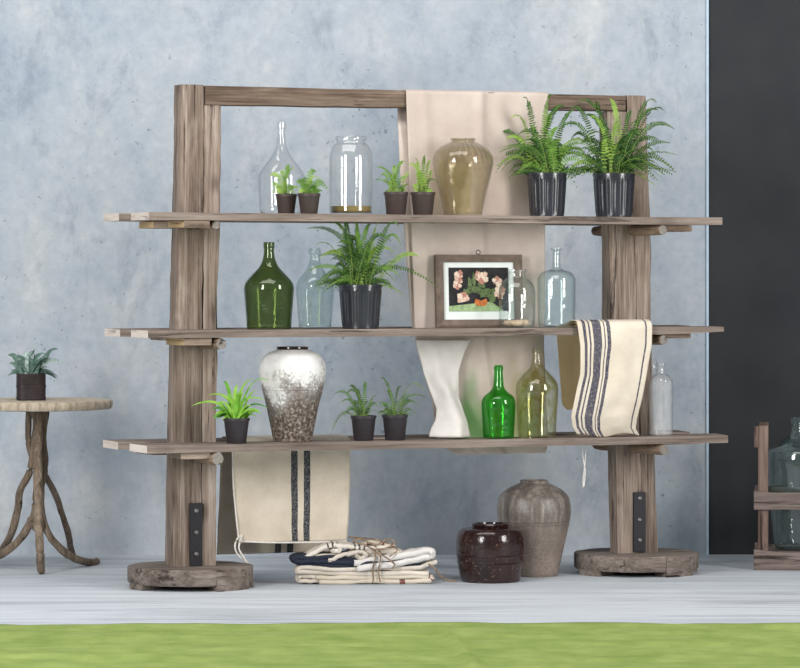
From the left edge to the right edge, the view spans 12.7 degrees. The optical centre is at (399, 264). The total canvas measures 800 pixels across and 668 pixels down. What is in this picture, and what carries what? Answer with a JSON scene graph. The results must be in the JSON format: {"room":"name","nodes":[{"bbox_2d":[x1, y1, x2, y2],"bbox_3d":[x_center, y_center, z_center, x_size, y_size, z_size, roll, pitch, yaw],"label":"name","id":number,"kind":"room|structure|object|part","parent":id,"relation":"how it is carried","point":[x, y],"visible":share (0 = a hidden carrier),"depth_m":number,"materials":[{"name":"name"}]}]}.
{"room":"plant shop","nodes":[
{"label":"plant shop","id":0,"kind":"room"},
{"bbox_2d":[0,0,799,554],"bbox_3d":[0.000,-1.030,19.635,18.000,5.200,0.250,0,0,0],"label":"wall","id":1,"kind":"structure","parent":0,"point":[87,86],"depth_m":19.51,"materials":[{"name":"grey paint"}]},
{"bbox_2d":[706,0,708,554],"bbox_3d":[1.666,-1.030,19.629,0.012,5.200,0.262,0,0,0],"label":"trim","id":2,"kind":"structure","parent":1,"relation":"attached to","point":[707,1],"depth_m":19.50,"materials":[{"name":"paint"}]},
{"bbox_2d":[0,555,799,624],"bbox_3d":[0.000,1.620,13.055,18.000,0.100,14.110,0,0,0],"label":"floor","id":3,"kind":"structure","parent":0,"point":[723,588],"depth_m":17.10,"materials":[{"name":"white wood"}]},
{"bbox_2d":[0,397,112,573],"bbox_3d":[-1.915,1.137,18.726,0.775,0.879,1.050,0,0,-21],"label":"table","id":4,"kind":"object","parent":3,"relation":"on","point":[37,411],"visible":1,"depth_m":18.56,"materials":[{"name":"brown wood"}]},
{"bbox_3d":[-2.042,1.315,18.672,0.428,0.518,0.127,0,0,41],"label":"leg","id":5,"kind":"part","parent":4,"relation":"part of","materials":[{"name":"brown wood"}]},
{"bbox_3d":[-2.042,1.154,18.887,0.127,0.795,0.574,0,0,-25],"label":"leg","id":6,"kind":"part","parent":4,"relation":"part of","materials":[{"name":"brown wood"}]},
{"bbox_2d":[8,340,59,400],"bbox_3d":[-1.890,0.543,18.572,0.272,0.308,0.154,0,0,-8],"label":"plant","id":7,"kind":"object","parent":4,"relation":"on","point":[30,372],"visible":1,"depth_m":18.54,"materials":[{"name":"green plant"}]},
{"bbox_3d":[-1.903,0.628,18.570,0.151,0.137,0.151,0,0,-9],"label":"pot","id":8,"kind":"part","parent":7,"relation":"part of","materials":[{"name":"paint"}]},
{"bbox_3d":[-1.874,1.065,18.581,0.102,0.637,0.151,0,0,8],"label":"leg","id":9,"kind":"part","parent":4,"relation":"part of","materials":[{"name":"brown wood"}]},
{"bbox_3d":[-1.847,1.159,18.404,0.067,0.827,0.414,0,0,-5],"label":"leg","id":10,"kind":"part","parent":4,"relation":"part of","materials":[{"name":"brown wood"}]},
{"bbox_3d":[-1.836,1.162,18.990,0.217,0.817,0.714,0,0,0],"label":"leg","id":11,"kind":"part","parent":4,"relation":"part of","materials":[{"name":"brown wood"}]},
{"bbox_3d":[-1.704,1.163,18.684,0.435,0.827,0.139,0,0,-44],"label":"leg","id":12,"kind":"part","parent":4,"relation":"part of","materials":[{"name":"brown wood"}]},
{"bbox_2d":[289,536,456,583],"bbox_3d":[-0.135,1.456,17.778,0.828,0.226,0.254,0,0,-2],"label":"bundle","id":13,"kind":"object","parent":3,"relation":"on","point":[374,560],"visible":1,"depth_m":17.69,"materials":[{"name":"white fabric"}]},
{"bbox_2d":[0,622,799,667],"bbox_3d":[0.000,1.546,13.492,7.200,0.043,4.225,0,0,0],"label":"grass","id":14,"kind":"structure","parent":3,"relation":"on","point":[382,644],"depth_m":14.73,"materials":[{"name":"green plant"}]},
{"bbox_2d":[103,84,727,591],"bbox_3d":[0.137,0.346,17.976,3.165,2.448,0.669,0,0,-20],"label":"display shelf","id":15,"kind":"object","parent":3,"relation":"on","point":[193,337],"visible":0.94,"depth_m":17.57,"materials":[{"name":"brown wood"}]},
{"bbox_2d":[192,378,268,443],"bbox_3d":[-0.787,0.702,17.359,0.407,0.318,0.166,0,0,21],"label":"spider plant","id":16,"kind":"object","parent":15,"relation":"on","point":[236,420],"visible":1,"depth_m":17.35,"materials":[{"name":"green plant"}]},
{"bbox_3d":[-0.789,0.799,17.380,0.129,0.123,0.129,0,0,0],"label":"pot","id":17,"kind":"part","parent":16,"relation":"part of","materials":[{"name":"plastic"}]},
{"bbox_2d":[244,243,293,329],"bbox_3d":[-0.637,0.100,17.499,0.243,0.423,0.243,0,0,0],"label":"demijohn","id":18,"kind":"object","parent":15,"relation":"on","point":[257,270],"visible":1,"depth_m":17.47,"materials":[{"name":"green glass"}]},
{"bbox_2d":[258,133,304,212],"bbox_3d":[-0.589,-0.478,17.889,0.231,0.457,0.231,0,0,0],"label":"demijohn","id":19,"kind":"object","parent":15,"relation":"on","point":[277,133],"visible":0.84,"depth_m":17.88,"materials":[{"name":"clear glass"}]},
{"bbox_2d":[217,434,349,562],"bbox_3d":[-0.562,1.161,17.918,0.656,0.614,0.347,0,0,-20],"label":"striped cloth","id":20,"kind":"object","parent":15,"relation":"hanging from","point":[270,501],"visible":0.81,"depth_m":17.82,"materials":[{"name":"beige fabric"}]},
{"bbox_3d":[-0.807,1.138,17.689,0.039,0.438,0.013,0,0,-20],"label":"seam cord","id":21,"kind":"part","parent":20,"relation":"part of","materials":[{"name":"white fabric"}]},
{"bbox_3d":[-0.529,1.365,17.794,0.560,0.024,0.009,0,0,-20],"label":"hem cord","id":22,"kind":"part","parent":20,"relation":"part of","materials":[{"name":"white fabric"}]},
{"bbox_2d":[270,164,297,213],"bbox_3d":[-0.560,-0.370,17.558,0.140,0.242,0.107,0,0,23],"label":"potted fern","id":23,"kind":"object","parent":15,"relation":"on","point":[286,202],"visible":1,"depth_m":17.53,"materials":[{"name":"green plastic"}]},
{"bbox_2d":[275,194,296,213],"bbox_3d":[-0.555,-0.298,17.555,0.107,0.098,0.107,0,0,0],"label":"pot","id":24,"kind":"object","parent":23,"relation":"on","point":[286,203],"depth_m":17.51,"materials":[{"name":"brown plastic"}]},
{"bbox_2d":[259,346,325,441],"bbox_3d":[-0.525,0.630,17.582,0.327,0.462,0.327,0,0,0],"label":"jar","id":25,"kind":"object","parent":15,"relation":"on","point":[292,393],"visible":1,"depth_m":17.47,"materials":[{"name":"white ceramic"}]},
{"bbox_2d":[296,169,329,213],"bbox_3d":[-0.428,-0.361,17.490,0.152,0.223,0.112,0,0,20],"label":"potted fern","id":26,"kind":"object","parent":15,"relation":"on","point":[309,197],"visible":1,"depth_m":17.47,"materials":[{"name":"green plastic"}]},
{"bbox_2d":[297,193,319,213],"bbox_3d":[-0.442,-0.299,17.495,0.112,0.100,0.112,0,0,0],"label":"pot","id":27,"kind":"object","parent":26,"relation":"on","point":[308,202],"depth_m":17.45,"materials":[{"name":"brown plastic"}]},
{"bbox_2d":[296,264,333,327],"bbox_3d":[-0.423,0.114,17.917,0.190,0.396,0.190,0,0,0],"label":"demijohn","id":28,"kind":"object","parent":15,"relation":"on","point":[308,264],"visible":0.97,"depth_m":17.91,"materials":[{"name":"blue glass"}]},
{"bbox_2d":[329,136,372,212],"bbox_3d":[-0.241,-0.441,17.717,0.213,0.386,0.213,0,0,0],"label":"glass jar","id":29,"kind":"object","parent":15,"relation":"on","point":[334,209],"visible":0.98,"depth_m":17.65,"materials":[{"name":"clear glass"}]},
{"bbox_2d":[332,382,381,440],"bbox_3d":[-0.213,0.717,17.662,0.250,0.288,0.135,0,0,0],"label":"potted fern","id":30,"kind":"object","parent":15,"relation":"on","point":[363,426],"visible":1,"depth_m":17.63,"materials":[{"name":"plant"}]},
{"bbox_2d":[350,415,375,440],"bbox_3d":[-0.179,0.800,17.665,0.128,0.123,0.128,0,0,0],"label":"pot","id":31,"kind":"object","parent":30,"relation":"on","point":[363,426],"depth_m":17.62,"materials":[{"name":"plastic"}]},
{"bbox_2d":[308,221,440,328],"bbox_3d":[-0.134,0.040,17.609,0.644,0.544,0.303,0,0,7],"label":"potted fern","id":32,"kind":"object","parent":15,"relation":"on","point":[360,301],"visible":1,"depth_m":17.61,"materials":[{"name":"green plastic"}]},
{"bbox_2d":[339,284,381,328],"bbox_3d":[-0.194,0.204,17.660,0.216,0.216,0.216,0,0,0],"label":"pot","id":33,"kind":"object","parent":32,"relation":"on","point":[360,304],"depth_m":17.58,"materials":[{"name":"black plastic"}]},
{"bbox_2d":[375,161,409,214],"bbox_3d":[-0.051,-0.381,17.719,0.192,0.268,0.126,0,0,-22],"label":"potted fern","id":34,"kind":"object","parent":15,"relation":"on","point":[395,202],"visible":1,"depth_m":17.70,"materials":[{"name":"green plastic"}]},
{"bbox_2d":[384,192,407,214],"bbox_3d":[-0.020,-0.303,17.734,0.122,0.113,0.122,0,0,0],"label":"pot","id":35,"kind":"object","parent":34,"relation":"on","point":[395,202],"depth_m":17.69,"materials":[{"name":"brown plastic"}]},
{"bbox_2d":[378,377,425,440],"bbox_3d":[0.009,0.704,17.678,0.248,0.313,0.165,0,0,7],"label":"potted fern","id":36,"kind":"object","parent":15,"relation":"on","point":[394,424],"visible":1,"depth_m":17.66,"materials":[{"name":"plant"}]},
{"bbox_2d":[382,414,407,440],"bbox_3d":[-0.025,0.798,17.700,0.130,0.125,0.130,0,0,0],"label":"pot","id":37,"kind":"object","parent":36,"relation":"on","point":[394,424],"depth_m":17.66,"materials":[{"name":"plastic"}]},
{"bbox_2d":[408,155,437,214],"bbox_3d":[0.101,-0.393,17.750,0.158,0.293,0.124,0,0,-44],"label":"potted fern","id":38,"kind":"object","parent":15,"relation":"on","point":[422,200],"visible":1,"depth_m":17.73,"materials":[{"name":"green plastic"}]},
{"bbox_2d":[410,192,435,214],"bbox_3d":[0.114,-0.303,17.761,0.124,0.114,0.124,0,0,0],"label":"pot","id":39,"kind":"object","parent":38,"relation":"on","point":[422,202],"depth_m":17.72,"materials":[{"name":"brown plastic"}]},
{"bbox_2d":[432,138,493,208],"bbox_3d":[0.312,-0.436,17.807,0.303,0.382,0.303,0,0,0],"label":"ginger jar","id":40,"kind":"object","parent":15,"relation":"on","point":[469,138],"visible":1,"depth_m":17.79,"materials":[{"name":"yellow glass"}]},
{"bbox_2d":[397,90,548,454],"bbox_3d":[0.393,0.038,17.986,0.822,1.825,0.314,0,0,-20],"label":"drape","id":41,"kind":"object","parent":15,"relation":"hanging from","point":[459,371],"visible":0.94,"depth_m":18.00,"materials":[{"name":"white fabric"}]},
{"bbox_2d":[434,250,523,327],"bbox_3d":[0.394,0.118,17.958,0.462,0.389,0.052,0,0,-20],"label":"framed picture","id":42,"kind":"object","parent":15,"relation":"on","point":[470,285],"visible":1,"depth_m":17.95,"materials":[{"name":"brown wood"}]},
{"bbox_2d":[448,268,508,310],"bbox_3d":[0.393,0.122,17.960,0.320,0.218,0.015,0,0,-20],"label":"painting","id":43,"kind":"object","parent":42,"relation":"attached to","point":[469,289],"depth_m":17.96,"materials":[{"name":"multicoloured paper"}]},
{"bbox_2d":[481,367,515,438],"bbox_3d":[0.490,0.679,17.898,0.171,0.363,0.171,0,0,0],"label":"wine bottle","id":44,"kind":"object","parent":15,"relation":"on","point":[493,437],"visible":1,"depth_m":17.89,"materials":[{"name":"green glass"}]},
{"bbox_2d":[499,278,534,327],"bbox_3d":[0.582,0.166,17.891,0.183,0.291,0.183,0,0,0],"label":"jar","id":45,"kind":"object","parent":15,"relation":"on","point":[507,278],"visible":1,"depth_m":17.88,"materials":[{"name":"clear glass"}]},
{"bbox_2d":[503,320,511,325],"bbox_3d":[0.544,0.289,17.904,0.061,0.030,0.042,0,0,0],"label":"pebble","id":46,"kind":"object","parent":45,"relation":"in","point":[507,323],"visible":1,"depth_m":17.89,"materials":[{"name":"beige stone"}]},
{"bbox_2d":[510,320,523,325],"bbox_3d":[0.579,0.288,17.870,0.070,0.032,0.049,0,0,0],"label":"pebble","id":47,"kind":"object","parent":45,"relation":"in","point":[513,322],"visible":1,"depth_m":17.85,"materials":[{"name":"beige stone"}]},
{"bbox_2d":[521,319,528,325],"bbox_3d":[0.614,0.287,17.899,0.059,0.034,0.041,0,0,0],"label":"pebble","id":48,"kind":"object","parent":45,"relation":"in","point":[526,322],"visible":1,"depth_m":17.89,"materials":[{"name":"beige stone"}]},
{"bbox_2d":[516,348,557,437],"bbox_3d":[0.684,0.639,17.969,0.214,0.444,0.214,0,0,0],"label":"demijohn","id":49,"kind":"object","parent":15,"relation":"on","point":[526,436],"visible":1,"depth_m":17.96,"materials":[{"name":"green glass"}]},
{"bbox_2d":[494,94,587,215],"bbox_3d":[0.695,-0.545,17.949,0.490,0.604,0.302,0,0,0],"label":"potted fern","id":50,"kind":"object","parent":15,"relation":"on","point":[546,174],"visible":1,"depth_m":17.95,"materials":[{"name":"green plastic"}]},
{"bbox_2d":[527,172,566,215],"bbox_3d":[0.735,-0.352,17.998,0.203,0.218,0.203,0,0,0],"label":"pot","id":51,"kind":"object","parent":50,"relation":"on","point":[546,190],"depth_m":17.92,"materials":[{"name":"black plastic"}]},
{"bbox_2d":[537,264,575,327],"bbox_3d":[0.784,0.113,18.037,0.192,0.397,0.192,0,0,0],"label":"water bottle","id":52,"kind":"object","parent":15,"relation":"on","point":[552,264],"visible":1,"depth_m":18.03,"materials":[{"name":"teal glass"}]},
{"bbox_2d":[582,445,586,486],"bbox_3d":[0.923,1.008,18.056,0.027,0.214,0.006,0,0,-20],"label":"string","id":53,"kind":"object","parent":15,"relation":"hanging from","point":[584,462],"visible":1,"depth_m":18.05,"materials":[{"name":"white fabric"}]},
{"bbox_2d":[557,319,651,436],"bbox_3d":[1.027,0.567,18.099,0.475,0.588,0.344,0,0,-20],"label":"striped towel","id":54,"kind":"object","parent":15,"relation":"on","point":[603,368],"visible":0.98,"depth_m":17.96,"materials":[{"name":"beige fabric"}]},
{"bbox_2d":[559,98,675,216],"bbox_3d":[1.095,-0.540,18.060,0.611,0.597,0.312,0,0,-6],"label":"potted fern","id":55,"kind":"object","parent":15,"relation":"on","point":[613,182],"visible":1,"depth_m":18.06,"materials":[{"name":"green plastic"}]},
{"bbox_2d":[592,173,635,216],"bbox_3d":[1.076,-0.351,18.106,0.216,0.219,0.216,0,0,0],"label":"pot","id":56,"kind":"object","parent":55,"relation":"on","point":[613,192],"depth_m":18.02,"materials":[{"name":"black plastic"}]},
{"bbox_2d":[654,358,663,431],"bbox_3d":[1.306,0.672,18.621,0.123,0.378,0.123,0,0,0],"label":"water bottle","id":57,"kind":"object","parent":15,"relation":"on","point":[656,358],"visible":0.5,"depth_m":18.61,"materials":[{"name":"clear glass"}]},
{"bbox_2d":[649,365,672,435],"bbox_3d":[1.319,0.676,18.200,0.121,0.369,0.121,0,0,0],"label":"water bottle","id":58,"kind":"object","parent":15,"relation":"on","point":[656,365],"visible":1,"depth_m":18.20,"materials":[{"name":"clear glass"}]},
{"bbox_2d":[456,522,524,583],"bbox_3d":[0.449,1.425,17.875,0.346,0.288,0.346,0,0,0],"label":"glazed pot","id":59,"kind":"object","parent":3,"relation":"on","point":[486,552],"visible":1,"depth_m":17.74,"materials":[{"name":"brown ceramic"}]},
{"bbox_2d":[497,479,570,577],"bbox_3d":[0.678,1.329,18.203,0.376,0.485,0.376,0,0,0],"label":"jar","id":60,"kind":"object","parent":3,"relation":"on","point":[539,508],"visible":0.89,"depth_m":18.07,"materials":[{"name":"grey ceramic"}]},
{"bbox_2d":[754,422,799,569],"bbox_3d":[2.100,1.199,18.741,0.510,0.742,0.494,0,0,6],"label":"wooden crate","id":61,"kind":"object","parent":3,"relation":"on","point":[766,556],"visible":1,"depth_m":18.52,"materials":[{"name":"brown wood"}]},
{"bbox_3d":[1.872,1.199,18.560,0.052,0.742,0.044,0,0,6],"label":"corner post","id":62,"kind":"part","parent":61,"relation":"part of","materials":[{"name":"brown wood"}]},
{"bbox_3d":[1.917,1.199,18.967,0.052,0.742,0.044,0,0,6],"label":"corner post","id":63,"kind":"part","parent":61,"relation":"part of","materials":[{"name":"brown wood"}]},
{"bbox_3d":[2.075,1.211,18.509,0.510,0.099,0.028,0,0,6],"label":"rail","id":64,"kind":"part","parent":61,"relation":"part of","materials":[{"name":"brown wood"}]},
{"bbox_3d":[2.075,1.517,18.509,0.510,0.106,0.028,0,0,6],"label":"rail","id":65,"kind":"part","parent":61,"relation":"part of","materials":[{"name":"brown wood"}]},
{"bbox_3d":[2.126,1.211,18.972,0.510,0.099,0.028,0,0,6],"label":"rail","id":66,"kind":"part","parent":61,"relation":"part of","materials":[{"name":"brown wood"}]},
{"bbox_3d":[2.126,1.517,18.972,0.510,0.106,0.028,0,0,6],"label":"rail","id":67,"kind":"part","parent":61,"relation":"part of","materials":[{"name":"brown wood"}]},
{"bbox_2d":[768,417,799,550],"bbox_3d":[2.100,1.136,18.741,0.387,0.687,0.387,0,0,0],"label":"demijohn","id":68,"kind":"object","parent":61,"relation":"on","point":[787,548],"visible":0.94,"depth_m":18.74,"materials":[{"name":"teal glass"}]}
]}

